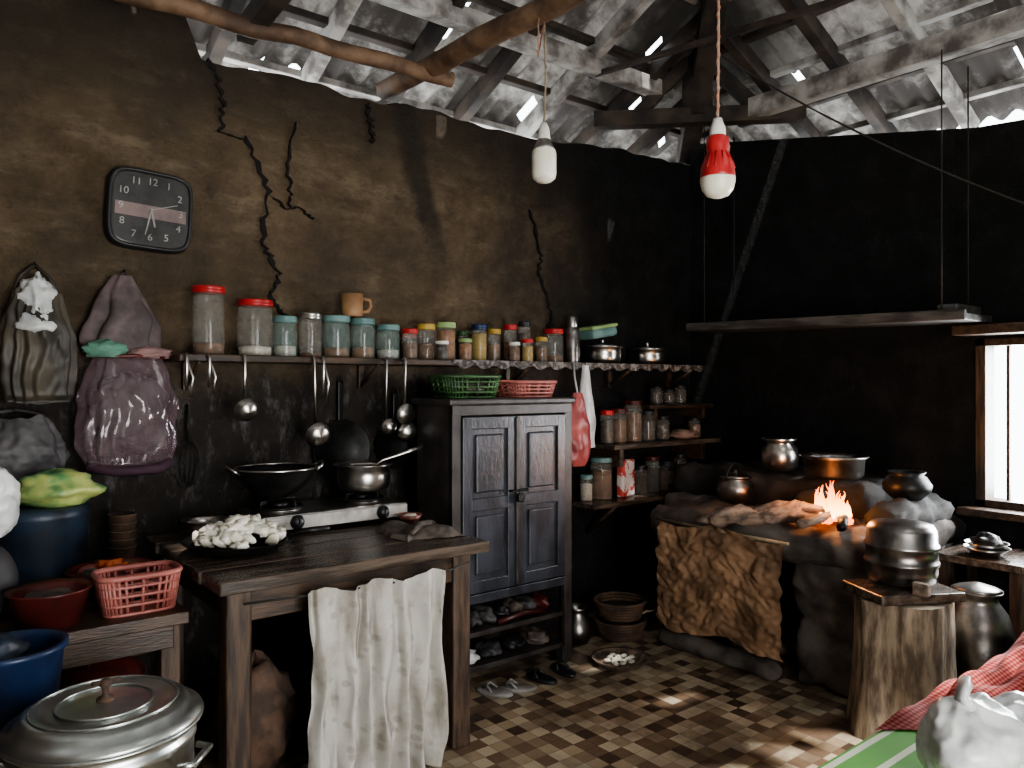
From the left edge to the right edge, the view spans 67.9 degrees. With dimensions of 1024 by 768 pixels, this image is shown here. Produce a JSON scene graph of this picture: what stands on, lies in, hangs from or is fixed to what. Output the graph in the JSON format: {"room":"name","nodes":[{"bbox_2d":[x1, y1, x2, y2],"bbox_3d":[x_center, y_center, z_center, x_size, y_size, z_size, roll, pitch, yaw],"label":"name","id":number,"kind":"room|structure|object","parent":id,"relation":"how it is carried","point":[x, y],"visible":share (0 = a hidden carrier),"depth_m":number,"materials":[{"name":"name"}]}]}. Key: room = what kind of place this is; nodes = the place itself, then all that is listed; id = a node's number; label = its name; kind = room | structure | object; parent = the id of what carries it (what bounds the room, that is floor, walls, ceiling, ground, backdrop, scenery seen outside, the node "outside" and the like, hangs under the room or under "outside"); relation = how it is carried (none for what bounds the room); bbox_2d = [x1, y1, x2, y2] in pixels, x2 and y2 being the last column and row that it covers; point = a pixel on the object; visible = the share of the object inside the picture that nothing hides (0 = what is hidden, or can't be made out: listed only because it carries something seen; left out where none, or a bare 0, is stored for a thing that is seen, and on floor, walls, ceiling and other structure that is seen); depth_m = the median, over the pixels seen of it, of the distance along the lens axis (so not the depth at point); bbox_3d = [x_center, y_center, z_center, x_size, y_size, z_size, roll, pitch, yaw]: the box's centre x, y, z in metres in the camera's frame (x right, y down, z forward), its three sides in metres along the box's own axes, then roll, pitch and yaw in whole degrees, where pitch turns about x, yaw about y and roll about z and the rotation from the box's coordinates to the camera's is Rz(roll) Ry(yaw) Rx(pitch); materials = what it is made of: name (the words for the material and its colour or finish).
{"room":"traditional dwelling","nodes":[
{"label":"traditional dwelling","id":0,"kind":"room"},
{"bbox_2d":[0,0,691,704],"bbox_3d":[-0.972,-0.209,3.901,6.110,3.318,0.273,0,0,-38],"label":"wall","id":1,"kind":"structure","parent":0,"point":[429,221],"depth_m":3.68,"materials":[{"name":"paint"}]},
{"bbox_2d":[0,407,69,480],"bbox_3d":[-1.882,0.234,2.892,0.222,0.288,0.303,0,0,20],"label":"sack","id":2,"kind":"object","parent":1,"relation":"hanging from","point":[33,445],"visible":0.8,"depth_m":2.87,"materials":[{"name":"fabric"}]},
{"bbox_2d":[0,262,78,403],"bbox_3d":[-1.828,-0.201,2.925,0.211,0.559,0.235,0,0,10],"label":"cloth bag","id":3,"kind":"object","parent":1,"relation":"hanging from","point":[39,351],"visible":1,"depth_m":2.88,"materials":[{"name":"fabric"}]},
{"bbox_2d":[79,269,173,475],"bbox_3d":[-1.591,-0.052,3.142,0.388,0.855,0.217,0,0,-38],"label":"net bag","id":4,"kind":"object","parent":1,"relation":"hanging from","point":[128,415],"visible":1,"depth_m":3.10,"materials":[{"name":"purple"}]},
{"bbox_2d":[103,166,192,254],"bbox_3d":[-1.545,-0.740,3.247,0.350,0.350,0.049,0,0,-38],"label":"wall clock","id":5,"kind":"object","parent":1,"relation":"attached to","point":[145,210],"visible":1,"depth_m":3.23,"materials":[{"name":"black plastic"}]},
{"bbox_2d":[174,404,202,486],"bbox_3d":[-1.424,0.271,3.340,0.119,0.363,0.037,0,0,-38],"label":"wire whisk","id":6,"kind":"object","parent":1,"relation":"hanging from","point":[187,408],"visible":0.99,"depth_m":3.34,"materials":[{"name":"metal"}]},
{"bbox_2d":[313,377,369,480],"bbox_3d":[-0.854,0.224,3.792,0.306,0.519,0.041,0,0,-38],"label":"frying pan","id":7,"kind":"object","parent":1,"relation":"hanging from","point":[348,441],"visible":0.82,"depth_m":3.80,"materials":[{"name":"metal"}]},
{"bbox_2d":[376,389,416,468],"bbox_3d":[-0.611,0.233,3.984,0.245,0.418,0.041,0,0,-38],"label":"frying pan","id":8,"kind":"object","parent":1,"relation":"hanging from","point":[387,445],"visible":0.73,"depth_m":3.99,"materials":[{"name":"metal"}]},
{"bbox_2d":[163,354,705,389],"bbox_3d":[-0.092,-0.050,4.279,3.440,0.150,0.260,0,0,-38],"label":"wall shelf","id":9,"kind":"object","parent":1,"relation":"attached to","point":[193,358],"visible":0.73,"depth_m":3.70,"materials":[{"name":"brown wood"}]},
{"bbox_2d":[192,285,224,354],"bbox_3d":[-1.322,-0.275,3.314,0.137,0.300,0.137,0,0,-38],"label":"storage jar","id":10,"kind":"object","parent":9,"relation":"on","point":[203,347],"visible":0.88,"depth_m":3.26,"materials":[{"name":"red plastic"}]},
{"bbox_2d":[234,354,258,420],"bbox_3d":[-1.126,0.015,3.228,0.084,0.290,0.080,0,0,5],"label":"ladle","id":11,"kind":"object","parent":9,"relation":"hanging from","point":[247,409],"visible":1,"depth_m":3.21,"materials":[{"name":"metal"}]},
{"bbox_2d":[237,298,272,355],"bbox_3d":[-1.162,-0.253,3.440,0.158,0.255,0.158,0,0,-38],"label":"storage jar","id":12,"kind":"object","parent":9,"relation":"on","point":[245,302],"visible":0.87,"depth_m":3.38,"materials":[{"name":"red plastic"}]},
{"bbox_2d":[273,315,296,355],"bbox_3d":[-1.056,-0.220,3.537,0.111,0.190,0.111,0,0,-38],"label":"storage jar","id":13,"kind":"object","parent":9,"relation":"on","point":[280,350],"visible":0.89,"depth_m":3.49,"materials":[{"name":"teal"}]},
{"bbox_2d":[306,355,330,446],"bbox_3d":[-0.874,0.078,3.427,0.105,0.417,0.080,0,0,-5],"label":"ladle","id":14,"kind":"object","parent":9,"relation":"hanging from","point":[318,434],"visible":1,"depth_m":3.42,"materials":[{"name":"metal"}]},
{"bbox_2d":[322,315,349,356],"bbox_3d":[-0.852,-0.228,3.685,0.133,0.205,0.133,0,0,-38],"label":"storage jar","id":15,"kind":"object","parent":9,"relation":"on","point":[328,352],"visible":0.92,"depth_m":3.63,"materials":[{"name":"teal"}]},
{"bbox_2d":[350,318,374,357],"bbox_3d":[-0.741,-0.225,3.773,0.121,0.200,0.121,0,0,-38],"label":"storage jar","id":16,"kind":"object","parent":9,"relation":"on","point":[357,352],"visible":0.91,"depth_m":3.73,"materials":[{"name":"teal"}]},
{"bbox_2d":[341,293,371,316],"bbox_3d":[-0.764,-0.387,3.755,0.164,0.110,0.108,0,0,-38],"label":"mug","id":17,"kind":"object","parent":16,"relation":"on","point":[351,303],"visible":0.94,"depth_m":3.70,"materials":[{"name":"orange ceramic"}]},
{"bbox_2d":[376,324,399,358],"bbox_3d":[-0.631,-0.212,3.860,0.121,0.175,0.121,0,0,-38],"label":"storage jar","id":18,"kind":"object","parent":9,"relation":"on","point":[389,353],"visible":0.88,"depth_m":3.81,"materials":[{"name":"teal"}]},
{"bbox_2d":[381,357,396,434],"bbox_3d":[-0.592,0.058,3.654,0.073,0.376,0.075,0,0,4],"label":"ladle","id":19,"kind":"object","parent":9,"relation":"hanging from","point":[389,426],"visible":1,"depth_m":3.65,"materials":[{"name":"metal"}]},
{"bbox_2d":[397,357,415,424],"bbox_3d":[-0.515,0.032,3.653,0.102,0.325,0.044,0,0,-38],"label":"skimmer","id":20,"kind":"object","parent":9,"relation":"hanging from","point":[406,413],"visible":1,"depth_m":3.64,"materials":[{"name":"metal"}]},
{"bbox_2d":[397,360,416,441],"bbox_3d":[-0.512,0.077,3.713,0.084,0.415,0.080,0,0,5],"label":"ladle","id":21,"kind":"object","parent":9,"relation":"hanging from","point":[406,433],"visible":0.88,"depth_m":3.69,"materials":[{"name":"metal"}]},
{"bbox_2d":[402,328,417,358],"bbox_3d":[-0.526,-0.205,3.917,0.081,0.160,0.081,0,0,-38],"label":"storage jar","id":22,"kind":"object","parent":9,"relation":"on","point":[409,349],"visible":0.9,"depth_m":3.88,"materials":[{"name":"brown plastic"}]},
{"bbox_2d":[417,324,434,358],"bbox_3d":[-0.452,-0.220,4.001,0.097,0.190,0.097,0,0,-38],"label":"storage jar","id":23,"kind":"object","parent":9,"relation":"on","point":[425,351],"visible":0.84,"depth_m":3.96,"materials":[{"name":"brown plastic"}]},
{"bbox_2d":[436,322,455,359],"bbox_3d":[-0.354,-0.228,4.078,0.105,0.205,0.105,0,0,-38],"label":"storage jar","id":24,"kind":"object","parent":9,"relation":"on","point":[442,335],"visible":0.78,"depth_m":4.04,"materials":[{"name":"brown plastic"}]},
{"bbox_2d":[471,324,486,359],"bbox_3d":[-0.181,-0.228,4.215,0.089,0.205,0.089,0,0,-38],"label":"storage jar","id":25,"kind":"object","parent":9,"relation":"on","point":[478,339],"visible":0.82,"depth_m":4.18,"materials":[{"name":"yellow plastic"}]},
{"bbox_2d":[564,316,579,362],"bbox_3d":[0.368,-0.270,4.649,0.100,0.290,0.100,0,0,-38],"label":"flask","id":26,"kind":"object","parent":9,"relation":"on","point":[572,332],"visible":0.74,"depth_m":4.61,"materials":[{"name":"metal"}]},
{"bbox_2d":[453,359,702,371],"bbox_3d":[0.509,-0.104,4.583,2.080,0.046,0.012,0,0,-38],"label":"trim","id":27,"kind":"structure","parent":9,"relation":"attached to","point":[486,363],"depth_m":4.42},
{"bbox_2d":[572,362,595,466],"bbox_3d":[0.396,0.171,4.397,0.126,0.597,0.253,0,0,27],"label":"bag","id":28,"kind":"object","parent":9,"relation":"hanging from","point":[583,412],"visible":0.82,"depth_m":4.34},
{"bbox_2d":[582,339,622,362],"bbox_3d":[0.570,-0.204,4.796,0.260,0.158,0.260,0,0,-38],"label":"cooking pot","id":29,"kind":"object","parent":9,"relation":"on","point":[602,352],"visible":0.84,"depth_m":4.70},
{"bbox_2d":[579,323,617,339],"bbox_3d":[0.531,-0.330,4.765,0.230,0.109,0.160,0,0,-38],"label":"lunch box","id":30,"kind":"object","parent":29,"relation":"on","point":[609,329],"visible":0.8,"depth_m":4.70,"materials":[{"name":"teal plastic"}]},
{"bbox_2d":[628,342,666,364],"bbox_3d":[0.900,-0.202,5.056,0.260,0.153,0.260,0,0,-38],"label":"cooking pot","id":31,"kind":"object","parent":9,"relation":"on","point":[647,354],"visible":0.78,"depth_m":4.96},
{"bbox_2d":[572,488,675,533],"bbox_3d":[0.842,0.840,4.985,1.140,0.240,0.310,0,0,-38],"label":"corner shelf","id":32,"kind":"object","parent":1,"relation":"attached to","point":[614,502],"visible":0.38,"depth_m":4.74,"materials":[{"name":"brown wood"}]},
{"bbox_2d":[590,456,611,498],"bbox_3d":[0.561,0.590,4.776,0.141,0.260,0.141,0,0,-38],"label":"storage jar","id":33,"kind":"object","parent":32,"relation":"on","point":[601,481],"visible":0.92,"depth_m":4.72,"materials":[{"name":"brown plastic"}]},
{"bbox_2d":[617,459,634,497],"bbox_3d":[0.727,0.600,4.856,0.050,0.235,0.150,0,0,40],"label":"packet","id":34,"kind":"object","parent":32,"relation":"on","point":[626,474],"visible":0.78,"depth_m":4.82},
{"bbox_2d":[635,464,647,493],"bbox_3d":[0.843,0.625,4.999,0.101,0.190,0.101,0,0,-38],"label":"storage jar","id":35,"kind":"object","parent":32,"relation":"on","point":[640,479],"visible":0.81,"depth_m":4.96,"materials":[{"name":"glass"}]},
{"bbox_2d":[645,455,659,491],"bbox_3d":[0.938,0.600,5.073,0.101,0.240,0.101,0,0,-38],"label":"storage jar","id":36,"kind":"object","parent":32,"relation":"on","point":[652,473],"visible":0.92,"depth_m":5.03,"materials":[{"name":"glass"}]},
{"bbox_2d":[658,460,674,489],"bbox_3d":[1.047,0.620,5.160,0.111,0.200,0.111,0,0,-38],"label":"storage jar","id":37,"kind":"object","parent":32,"relation":"on","point":[666,477],"visible":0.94,"depth_m":5.12,"materials":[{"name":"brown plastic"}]},
{"bbox_2d":[590,436,720,466],"bbox_3d":[0.953,0.445,5.085,1.060,0.140,0.290,0,0,-38],"label":"corner shelf","id":38,"kind":"object","parent":1,"relation":"attached to","point":[694,448],"visible":0.79,"depth_m":4.90,"materials":[{"name":"brown wood"}]},
{"bbox_2d":[600,410,613,442],"bbox_3d":[0.600,0.270,4.806,0.091,0.210,0.091,0,0,-38],"label":"storage jar","id":39,"kind":"object","parent":38,"relation":"on","point":[606,427],"visible":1,"depth_m":4.77,"materials":[{"name":"glass"}]},
{"bbox_2d":[611,408,626,441],"bbox_3d":[0.686,0.265,4.875,0.101,0.220,0.101,0,0,-38],"label":"storage jar","id":40,"kind":"object","parent":38,"relation":"on","point":[619,425],"visible":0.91,"depth_m":4.83,"materials":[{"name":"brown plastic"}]},
{"bbox_2d":[624,400,641,441],"bbox_3d":[0.788,0.240,4.955,0.121,0.270,0.121,0,0,-38],"label":"storage jar","id":41,"kind":"object","parent":38,"relation":"on","point":[633,420],"visible":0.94,"depth_m":4.91,"materials":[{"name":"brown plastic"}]},
{"bbox_2d":[639,410,654,439],"bbox_3d":[0.898,0.275,5.042,0.111,0.200,0.111,0,0,-38],"label":"storage jar","id":42,"kind":"object","parent":38,"relation":"on","point":[647,426],"visible":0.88,"depth_m":5.00,"materials":[{"name":"glass"}]},
{"bbox_2d":[626,403,712,419],"bbox_3d":[1.092,0.189,5.233,0.660,0.102,0.220,0,0,-38],"label":"corner shelf","id":43,"kind":"object","parent":1,"relation":"attached to","point":[687,410],"visible":0.87,"depth_m":5.15,"materials":[{"name":"brown wood"}]},
{"bbox_2d":[194,591,862,767],"bbox_3d":[0.566,1.500,1.913,5.900,0.100,5.100,0,0,-38],"label":"floor","id":44,"kind":"structure","parent":0,"point":[679,708],"depth_m":3.28,"materials":[{"name":"tile"}]},
{"bbox_2d":[0,579,188,682],"bbox_3d":[-1.619,1.100,2.582,0.780,0.700,0.800,0,0,-38],"label":"bench","id":45,"kind":"object","parent":44,"relation":"on","point":[95,639],"visible":0.41,"depth_m":2.42,"materials":[{"name":"brown wood"}]},
{"bbox_2d":[0,546,18,614],"bbox_3d":[-1.712,0.623,2.412,0.244,0.254,0.234,0,0,5],"label":"sack","id":46,"kind":"object","parent":45,"relation":"on","point":[9,574],"visible":0.82,"depth_m":2.41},
{"bbox_2d":[0,467,20,537],"bbox_3d":[-1.665,0.367,2.363,0.226,0.231,0.234,0,0,-8],"label":"plastic bag","id":47,"kind":"object","parent":46,"relation":"on","point":[10,495],"visible":1,"depth_m":2.37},
{"bbox_2d":[0,502,90,584],"bbox_3d":[-1.761,0.600,2.827,0.340,0.300,0.340,0,0,-38],"label":"drum","id":48,"kind":"object","parent":45,"relation":"on","point":[43,543],"visible":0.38,"depth_m":2.71,"materials":[{"name":"plastic"}]},
{"bbox_2d":[18,468,106,507],"bbox_3d":[-1.687,0.381,2.829,0.305,0.137,0.251,0,0,-9],"label":"plastic bag","id":49,"kind":"object","parent":48,"relation":"on","point":[55,487],"visible":0.94,"depth_m":2.75,"materials":[{"name":"plastic"}]},
{"bbox_2d":[4,578,92,629],"bbox_3d":[-1.450,0.694,2.385,0.240,0.112,0.240,0,0,-38],"label":"tub","id":50,"kind":"object","parent":45,"relation":"on","point":[57,603],"visible":0.98,"depth_m":2.33,"materials":[{"name":"paint"}]},
{"bbox_2d":[64,557,152,601],"bbox_3d":[-1.439,0.688,2.725,0.290,0.125,0.290,0,0,-38],"label":"tub","id":51,"kind":"object","parent":45,"relation":"on","point":[82,570],"visible":0.38,"depth_m":2.70,"materials":[{"name":"red paint"}]},
{"bbox_2d":[107,511,136,557],"bbox_3d":[-1.558,0.633,3.038,0.106,0.233,0.106,0,0,-38],"label":"cups","id":52,"kind":"object","parent":45,"relation":"on","point":[122,530],"visible":0.8,"depth_m":3.00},
{"bbox_2d":[90,560,182,618],"bbox_3d":[-1.248,0.682,2.532,0.270,0.134,0.190,0,0,-38],"label":"basket","id":53,"kind":"object","parent":45,"relation":"on","point":[109,595],"visible":1,"depth_m":2.49,"materials":[{"name":"plastic"}]},
{"bbox_2d":[59,656,146,689],"bbox_3d":[-1.411,1.147,2.594,0.310,0.607,0.310,0,0,-38],"label":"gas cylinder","id":54,"kind":"object","parent":44,"relation":"on","point":[131,665],"visible":0.06,"depth_m":2.52,"materials":[{"name":"red paint"}]},
{"bbox_2d":[210,650,300,767],"bbox_3d":[-0.957,1.214,2.834,0.319,0.454,0.300,0,0,-38],"label":"sack","id":55,"kind":"object","parent":44,"relation":"on","point":[276,709],"visible":0.63,"depth_m":2.76,"materials":[{"name":"fabric"}]},
{"bbox_2d":[144,516,488,767],"bbox_3d":[-0.808,1.040,3.102,1.073,0.820,0.967,0,0,-38],"label":"kitchen table","id":56,"kind":"object","parent":44,"relation":"on","point":[352,554],"visible":0.58,"depth_m":2.75,"materials":[{"name":"brown wood"}]},
{"bbox_2d":[180,515,227,537],"bbox_3d":[-1.269,0.593,3.139,0.186,0.074,0.186,0,0,-38],"label":"steel bowl","id":57,"kind":"object","parent":56,"relation":"on","point":[191,524],"visible":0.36,"depth_m":3.13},
{"bbox_2d":[181,513,329,558],"bbox_3d":[-0.989,0.560,2.862,0.488,0.139,0.405,0,0,10],"label":"pan","id":58,"kind":"object","parent":56,"relation":"on","point":[240,536],"visible":1,"depth_m":2.79,"materials":[{"name":"metal"}]},
{"bbox_2d":[237,490,406,529],"bbox_3d":[-0.833,0.562,3.410,0.680,0.135,0.376,0,0,-38],"label":"gas stove","id":59,"kind":"object","parent":56,"relation":"on","point":[290,514],"visible":0.89,"depth_m":3.32,"materials":[{"name":"metal"}]},
{"bbox_2d":[225,459,323,497],"bbox_3d":[-1.023,0.416,3.296,0.354,0.156,0.354,0,0,5],"label":"wok","id":60,"kind":"object","parent":59,"relation":"on","point":[284,479],"visible":1,"depth_m":3.20,"materials":[{"name":"metal"}]},
{"bbox_2d":[333,444,423,491],"bbox_3d":[-0.650,0.390,3.585,0.387,0.210,0.291,0,0,-38],"label":"saucepan","id":61,"kind":"object","parent":59,"relation":"on","point":[358,475],"visible":1,"depth_m":3.46,"materials":[{"name":"metal"}]},
{"bbox_2d":[243,560,471,767],"bbox_3d":[-0.478,1.064,2.687,0.902,0.752,0.117,0,0,-38],"label":"curtain","id":62,"kind":"object","parent":56,"relation":"hanging from","point":[379,693],"visible":1,"depth_m":2.68,"materials":[{"name":"fabric"}]},
{"bbox_2d":[375,520,465,542],"bbox_3d":[-0.395,0.600,3.193,0.280,0.055,0.339,0,0,-38],"label":"rag","id":63,"kind":"object","parent":56,"relation":"on","point":[425,529],"visible":1,"depth_m":3.13,"materials":[{"name":"fabric"}]},
{"bbox_2d":[411,397,574,673],"bbox_3d":[-0.071,0.760,3.857,0.790,1.380,0.389,0,0,-38],"label":"cabinet","id":64,"kind":"object","parent":44,"relation":"on","point":[497,470],"visible":0.8,"depth_m":3.73,"materials":[{"name":"paint"}]},
{"bbox_2d":[427,375,501,398],"bbox_3d":[-0.234,0.012,3.765,0.350,0.114,0.260,0,0,-38],"label":"basket","id":65,"kind":"object","parent":64,"relation":"on","point":[463,385],"visible":1,"depth_m":3.67,"materials":[{"name":"plastic"}]},
{"bbox_2d":[493,380,556,397],"bbox_3d":[0.064,0.025,4.001,0.330,0.089,0.260,0,0,-38],"label":"basket","id":66,"kind":"object","parent":64,"relation":"on","point":[523,386],"visible":0.93,"depth_m":3.89,"materials":[{"name":"plastic"}]},
{"bbox_2d":[476,681,512,697],"bbox_3d":[-0.081,1.425,3.555,0.185,0.050,0.084,0,0,20],"label":"slipper","id":67,"kind":"object","parent":44,"relation":"on","point":[494,691],"visible":1,"depth_m":3.54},
{"bbox_2d":[498,678,536,692],"bbox_3d":[0.024,1.425,3.600,0.185,0.050,0.084,0,0,-3],"label":"slipper","id":68,"kind":"object","parent":44,"relation":"on","point":[515,687],"visible":0.91,"depth_m":3.58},
{"bbox_2d":[526,667,557,684],"bbox_3d":[0.145,1.425,3.721,0.090,0.050,0.181,0,0,-38],"label":"slipper","id":69,"kind":"object","parent":44,"relation":"on","point":[542,678],"visible":1,"depth_m":3.70,"materials":[{"name":"black plastic"}]},
{"bbox_2d":[550,660,575,677],"bbox_3d":[0.257,1.425,3.822,0.086,0.050,0.184,0,0,-38],"label":"slipper","id":70,"kind":"object","parent":44,"relation":"on","point":[564,670],"visible":1,"depth_m":3.81,"materials":[{"name":"black plastic"}]},
{"bbox_2d":[572,602,592,644],"bbox_3d":[0.367,1.350,4.279,0.180,0.200,0.180,0,0,-38],"label":"pot","id":71,"kind":"object","parent":44,"relation":"on","point":[582,628],"visible":0.73,"depth_m":4.22,"materials":[{"name":"metal"}]},
{"bbox_2d":[591,647,646,670],"bbox_3d":[0.556,1.433,3.943,0.290,0.035,0.290,0,0,-38],"label":"plate","id":72,"kind":"object","parent":44,"relation":"on","point":[609,658],"visible":1,"depth_m":3.95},
{"bbox_2d":[593,591,646,641],"bbox_3d":[0.621,1.341,4.377,0.310,0.212,0.308,0,0,-38],"label":"clay pot","id":73,"kind":"object","parent":44,"relation":"on","point":[619,617],"visible":1,"depth_m":4.28,"materials":[{"name":"ceramic"}]},
{"bbox_2d":[650,460,966,696],"bbox_3d":[1.514,0.971,4.306,1.228,0.958,1.591,0,0,-38],"label":"hearth","id":74,"kind":"object","parent":44,"relation":"on","point":[816,559],"visible":0.38,"depth_m":3.77,"materials":[{"name":"stone"}]},
{"bbox_2d":[655,517,788,661],"bbox_3d":[1.025,1.025,3.855,0.069,0.610,0.800,0,0,-38],"label":"burlap cloth","id":75,"kind":"object","parent":74,"relation":"hanging from","point":[712,580],"visible":1,"depth_m":3.81,"materials":[{"name":"fabric"}]},
{"bbox_2d":[716,462,754,503],"bbox_3d":[1.280,0.561,4.349,0.216,0.228,0.216,0,0,-38],"label":"cooking pot","id":76,"kind":"object","parent":74,"relation":"on","point":[735,487],"visible":1,"depth_m":4.28,"materials":[{"name":"metal"}]},
{"bbox_2d":[696,499,853,531],"bbox_3d":[1.308,0.626,3.610,0.782,0.137,0.358,0,0,-13],"label":"firewood","id":77,"kind":"object","parent":74,"relation":"on","point":[804,514],"visible":0.87,"depth_m":3.63,"materials":[{"name":"wood"}]},
{"bbox_2d":[814,481,851,518],"bbox_3d":[1.589,0.560,3.745,0.214,0.184,0.182,0,0,-38],"label":"fire","id":78,"kind":"object","parent":77,"relation":"on","point":[837,506],"visible":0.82,"depth_m":3.69,"materials":[{"name":"orange"}]},
{"bbox_2d":[760,437,798,470],"bbox_3d":[1.571,0.411,4.465,0.216,0.187,0.216,0,0,-38],"label":"pot","id":79,"kind":"object","parent":74,"relation":"on","point":[778,453],"visible":1,"depth_m":4.38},
{"bbox_2d":[800,452,868,479],"bbox_3d":[1.747,0.445,4.120,0.359,0.120,0.350,0,0,-38],"label":"pan","id":80,"kind":"object","parent":74,"relation":"on","point":[818,465],"visible":1,"depth_m":4.00,"materials":[{"name":"metal"}]},
{"bbox_2d":[882,469,932,499],"bbox_3d":[1.987,0.507,3.825,0.230,0.135,0.229,0,0,-38],"label":"metal pot","id":81,"kind":"object","parent":74,"relation":"on","point":[907,484],"visible":0.99,"depth_m":3.75,"materials":[{"name":"metal"}]},
{"bbox_2d":[817,729,924,767],"bbox_3d":[2.047,1.204,1.974,2.140,0.493,1.500,0,0,-38],"label":"cot","id":82,"kind":"object","parent":44,"relation":"on","point":[889,748],"visible":0.17,"depth_m":1.97,"materials":[{"name":"green fabric"}]},
{"bbox_2d":[875,632,1023,729],"bbox_3d":[1.714,0.902,2.347,1.440,0.102,0.507,0,0,-38],"label":"checked cloth","id":83,"kind":"object","parent":82,"relation":"on","point":[1004,672],"visible":0.54,"depth_m":2.29,"materials":[{"name":"fabric"}]},
{"bbox_2d":[916,675,1023,767],"bbox_3d":[1.186,0.831,1.852,0.483,0.248,0.228,0,0,-24],"label":"plastic bag","id":84,"kind":"object","parent":82,"relation":"on","point":[964,729],"visible":1,"depth_m":1.77,"materials":[{"name":"plastic"}]},
{"bbox_2d":[845,594,956,739],"bbox_3d":[1.627,1.170,3.195,0.452,0.560,0.448,0,0,-38],"label":"tree stump","id":85,"kind":"object","parent":44,"relation":"on","point":[901,654],"visible":0.74,"depth_m":3.06,"materials":[{"name":"wood"}]},
{"bbox_2d":[841,578,965,605],"bbox_3d":[1.635,0.867,3.190,0.380,0.040,0.280,0,0,-10],"label":"chopping board","id":86,"kind":"object","parent":85,"relation":"on","point":[882,595],"visible":0.75,"depth_m":3.08,"materials":[{"name":"brown wood"}]},
{"bbox_2d":[863,518,939,596],"bbox_3d":[1.661,0.712,3.220,0.294,0.268,0.316,0,0,-38],"label":"cooking pot","id":87,"kind":"object","parent":86,"relation":"on","point":[900,553],"visible":1,"depth_m":3.12,"materials":[{"name":"metal"}]},
{"bbox_2d":[939,542,1023,638],"bbox_3d":[2.316,1.131,3.651,0.420,0.638,0.380,0,0,-38],"label":"bench","id":88,"kind":"object","parent":44,"relation":"on","point":[1012,562],"visible":0.38,"depth_m":3.52,"materials":[{"name":"brown wood"}]},
{"bbox_2d":[962,532,1011,557],"bbox_3d":[2.245,0.756,3.595,0.200,0.112,0.200,0,0,-38],"label":"bowls","id":89,"kind":"object","parent":88,"relation":"on","point":[984,544],"visible":1,"depth_m":3.55,"materials":[{"name":"metal"}]},
{"bbox_3d":[-1.386,1.226,2.078,0.360,0.448,0.240,0,0,-38],"label":"stool","id":90,"kind":"object","parent":44,"relation":"on","visible":0},
{"bbox_2d":[0,628,69,730],"bbox_3d":[-1.372,0.840,2.076,0.286,0.326,0.280,0,0,-38],"label":"basin","id":91,"kind":"object","parent":90,"relation":"on","point":[31,660],"visible":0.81,"depth_m":2.02,"materials":[{"name":"plastic"}]},
{"bbox_3d":[-1.012,1.325,1.902,0.420,0.250,0.380,0,0,-38],"label":"stool","id":92,"kind":"object","parent":44,"relation":"on","visible":0},
{"bbox_2d":[0,675,212,767],"bbox_3d":[-1.016,0.968,1.899,0.458,0.461,0.458,0,0,-38],"label":"cooking pot","id":93,"kind":"object","parent":92,"relation":"on","point":[122,721],"visible":1,"depth_m":1.81,"materials":[{"name":"metal"}]},
{"bbox_3d":[2.035,1.380,3.328,0.280,0.140,0.280,0,0,-38],"label":"stone block","id":94,"kind":"object","parent":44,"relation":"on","visible":0},
{"bbox_2d":[951,582,1016,677],"bbox_3d":[2.035,1.089,3.328,0.290,0.442,0.290,0,0,-38],"label":"vessel","id":95,"kind":"object","parent":94,"relation":"on","point":[984,630],"visible":0.68,"depth_m":3.23,"materials":[{"name":"metal"}]},
{"bbox_2d":[186,0,1023,161],"bbox_3d":[0.566,-2.309,1.913,7.060,1.449,6.200,0,0,-38],"label":"ceiling","id":96,"kind":"structure","parent":0,"point":[856,19],"depth_m":4.51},
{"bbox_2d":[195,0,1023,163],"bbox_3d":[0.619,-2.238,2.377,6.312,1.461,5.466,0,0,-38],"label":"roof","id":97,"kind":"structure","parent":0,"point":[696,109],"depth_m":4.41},
{"bbox_2d":[114,0,454,87],"bbox_3d":[-1.445,-1.595,3.169,2.671,0.170,0.381,0,0,-38],"label":"pole","id":98,"kind":"object","parent":97,"relation":"attached to","point":[198,10],"depth_m":3.41,"materials":[{"name":"wood"}]},
{"bbox_2d":[376,0,585,100],"bbox_3d":[0.972,-1.598,2.298,0.128,0.142,4.919,0,0,-43],"label":"pole","id":99,"kind":"object","parent":97,"relation":"attached to","point":[498,30],"visible":0.95,"depth_m":3.44,"materials":[{"name":"brown wood"}]},
{"bbox_2d":[532,17,555,183],"bbox_3d":[0.136,-1.198,3.216,0.104,0.694,0.104,0,0,-38],"label":"hanging bulb","id":100,"kind":"object","parent":99,"relation":"hanging from","point":[543,153],"visible":1,"depth_m":3.19,"materials":[{"name":"plastic"}]},
{"bbox_2d":[700,0,735,198],"bbox_3d":[0.667,-1.113,2.463,0.112,1.023,0.112,0,0,7],"label":"bulb","id":101,"kind":"object","parent":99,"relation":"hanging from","point":[717,175],"visible":1,"depth_m":2.43,"materials":[{"name":"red plastic"}]},
{"bbox_2d":[686,50,991,332],"bbox_3d":[1.825,-0.993,4.487,0.372,1.354,1.700,0,0,-38],"label":"shelf","id":102,"kind":"object","parent":97,"relation":"hanging from","point":[955,313],"visible":1,"depth_m":4.13,"materials":[{"name":"wood"}]},
{"bbox_2d":[686,33,1023,203],"bbox_3d":[1.866,-1.275,3.768,1.977,1.257,0.010,0,0,21],"label":"hanging cable","id":103,"kind":"object","parent":97,"relation":"hanging from","point":[687,34],"visible":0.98,"depth_m":3.81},
{"bbox_2d":[690,119,1023,614],"bbox_3d":[2.947,-0.150,3.666,0.250,3.200,5.000,0,0,-38],"label":"wall","id":104,"kind":"structure","parent":0,"point":[842,224],"depth_m":4.55,"materials":[{"name":"paint"}]},
{"bbox_2d":[952,322,1023,522],"bbox_3d":[2.775,0.193,3.626,0.290,0.995,1.150,0,0,-38],"label":"window","id":105,"kind":"structure","parent":104,"relation":"in","point":[987,506],"depth_m":4.01,"materials":[{"name":"brown wood"}]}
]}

